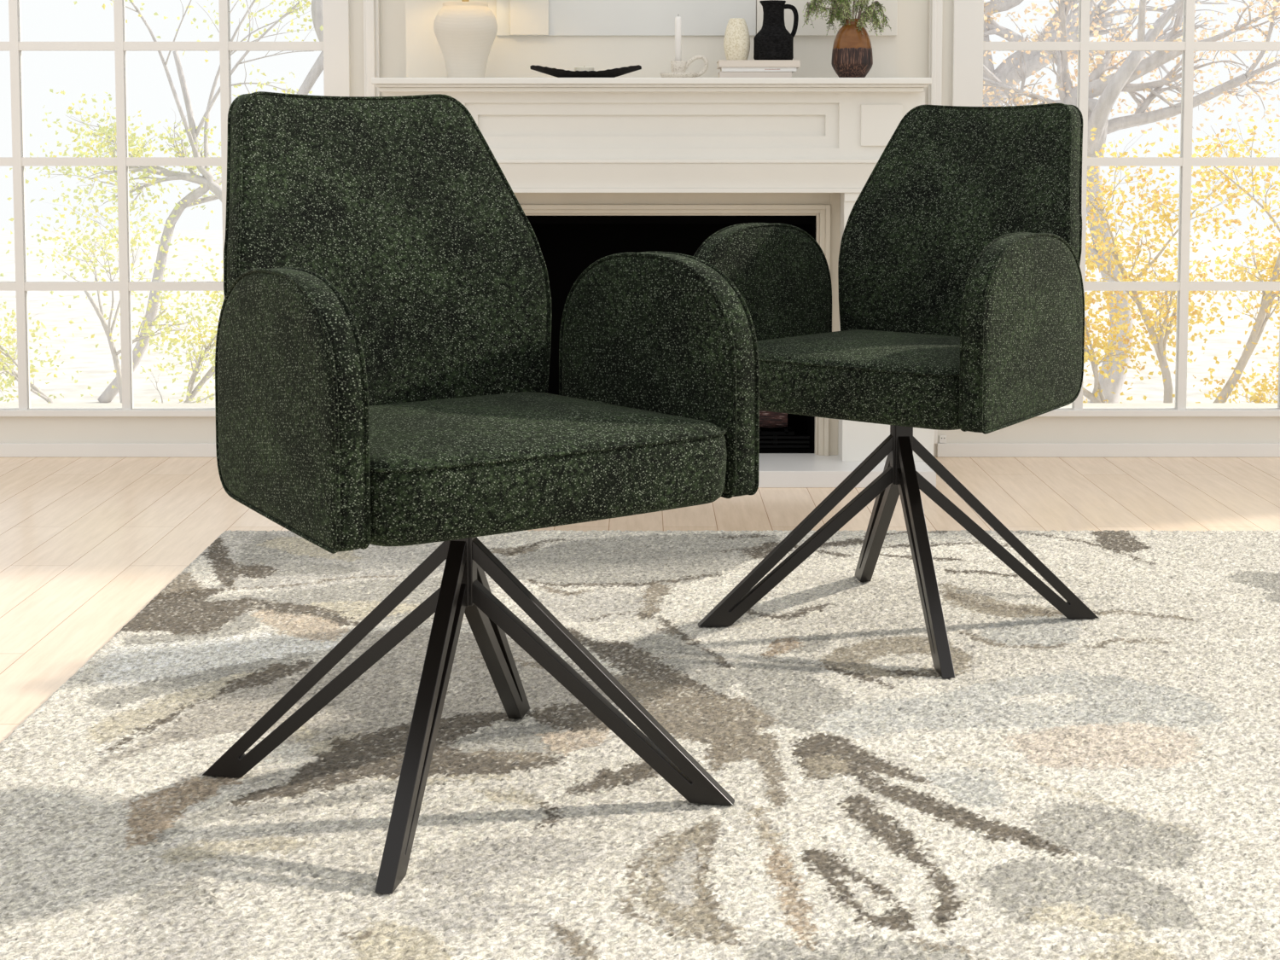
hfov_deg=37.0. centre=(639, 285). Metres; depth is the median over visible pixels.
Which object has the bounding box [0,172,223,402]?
tree
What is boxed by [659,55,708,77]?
candle holder
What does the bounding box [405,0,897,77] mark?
wall
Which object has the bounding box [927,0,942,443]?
trim
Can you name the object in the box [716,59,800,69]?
book
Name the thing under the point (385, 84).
mantel shelf
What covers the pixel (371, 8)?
trim
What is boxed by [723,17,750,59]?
vase
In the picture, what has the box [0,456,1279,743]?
floor
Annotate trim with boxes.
[363,0,380,96]
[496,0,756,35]
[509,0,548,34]
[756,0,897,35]
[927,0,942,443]
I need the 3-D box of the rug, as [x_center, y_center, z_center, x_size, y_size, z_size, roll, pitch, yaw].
[0.520,0.644,2.791,2.861,0.012,2.768,0,4,0]
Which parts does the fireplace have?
moulding, fire grate, firebox rail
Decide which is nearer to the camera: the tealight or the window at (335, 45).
the tealight
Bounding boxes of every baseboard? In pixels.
[0,442,216,457]
[936,442,1279,457]
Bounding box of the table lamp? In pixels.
[433,0,497,77]
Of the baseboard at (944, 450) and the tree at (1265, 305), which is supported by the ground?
the tree at (1265, 305)
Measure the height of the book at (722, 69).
0.010 m
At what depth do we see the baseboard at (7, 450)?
5.18 m
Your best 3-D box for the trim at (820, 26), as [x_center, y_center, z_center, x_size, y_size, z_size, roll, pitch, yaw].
[0.488,-1.216,4.945,0.365,1.133,0.013,0,4,0]
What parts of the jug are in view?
handle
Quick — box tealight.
[574,66,593,71]
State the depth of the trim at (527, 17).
4.97 m
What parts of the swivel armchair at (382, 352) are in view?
armrest, leg, backrest, leg, leg, seat, leg, armrest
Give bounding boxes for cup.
[670,60,686,72]
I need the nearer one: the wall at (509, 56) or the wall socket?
the wall at (509, 56)
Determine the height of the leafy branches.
0.186 m
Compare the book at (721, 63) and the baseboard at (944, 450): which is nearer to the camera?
the book at (721, 63)
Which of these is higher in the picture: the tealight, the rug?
the tealight
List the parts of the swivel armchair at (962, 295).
armrest, leg, seat, leg, leg, backrest, leg, armrest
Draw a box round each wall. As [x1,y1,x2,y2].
[0,0,1279,456]
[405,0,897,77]
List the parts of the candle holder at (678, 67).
handle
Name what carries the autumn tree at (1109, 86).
on the ground
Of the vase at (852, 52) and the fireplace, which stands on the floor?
the fireplace
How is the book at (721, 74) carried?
on the fireplace
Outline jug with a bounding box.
[753,0,798,59]
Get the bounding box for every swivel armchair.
[201,91,759,894]
[693,103,1099,678]
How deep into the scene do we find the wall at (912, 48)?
5.18 m
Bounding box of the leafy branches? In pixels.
[802,0,891,35]
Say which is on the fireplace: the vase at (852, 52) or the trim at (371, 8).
the vase at (852, 52)
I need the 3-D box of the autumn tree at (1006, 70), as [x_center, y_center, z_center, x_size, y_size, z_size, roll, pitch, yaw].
[2.915,-1.536,13.025,2.616,3.686,2.587,2,5,29]
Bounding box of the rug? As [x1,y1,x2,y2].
[0,529,1279,959]
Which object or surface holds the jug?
on the book at (721, 63)
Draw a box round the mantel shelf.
[371,77,931,92]
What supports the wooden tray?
on the fireplace
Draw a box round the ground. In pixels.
[0,230,1279,402]
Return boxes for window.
[0,0,350,416]
[951,0,1279,416]
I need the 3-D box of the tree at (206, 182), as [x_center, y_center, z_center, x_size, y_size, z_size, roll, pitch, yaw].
[-1.326,0.224,9.136,3.187,4.584,2.274,0,4,0]
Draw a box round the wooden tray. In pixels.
[529,64,641,77]
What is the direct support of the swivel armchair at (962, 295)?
on the rug
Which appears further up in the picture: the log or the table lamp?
the table lamp
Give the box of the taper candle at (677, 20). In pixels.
[674,16,681,60]
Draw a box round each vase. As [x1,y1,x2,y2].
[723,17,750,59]
[831,18,872,77]
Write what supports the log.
on the fireplace
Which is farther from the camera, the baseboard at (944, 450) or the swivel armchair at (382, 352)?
the baseboard at (944, 450)
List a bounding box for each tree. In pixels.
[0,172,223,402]
[5,0,323,402]
[982,0,1253,106]
[982,0,1279,402]
[1082,107,1279,402]
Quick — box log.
[759,410,787,428]
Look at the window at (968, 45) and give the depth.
5.12 m
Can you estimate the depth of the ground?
12.97 m
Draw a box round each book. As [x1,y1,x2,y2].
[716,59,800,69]
[717,71,791,77]
[719,67,796,73]
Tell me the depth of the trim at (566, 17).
4.98 m
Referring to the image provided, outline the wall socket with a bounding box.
[939,435,946,442]
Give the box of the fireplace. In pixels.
[371,77,936,487]
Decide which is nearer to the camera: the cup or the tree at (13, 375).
the cup

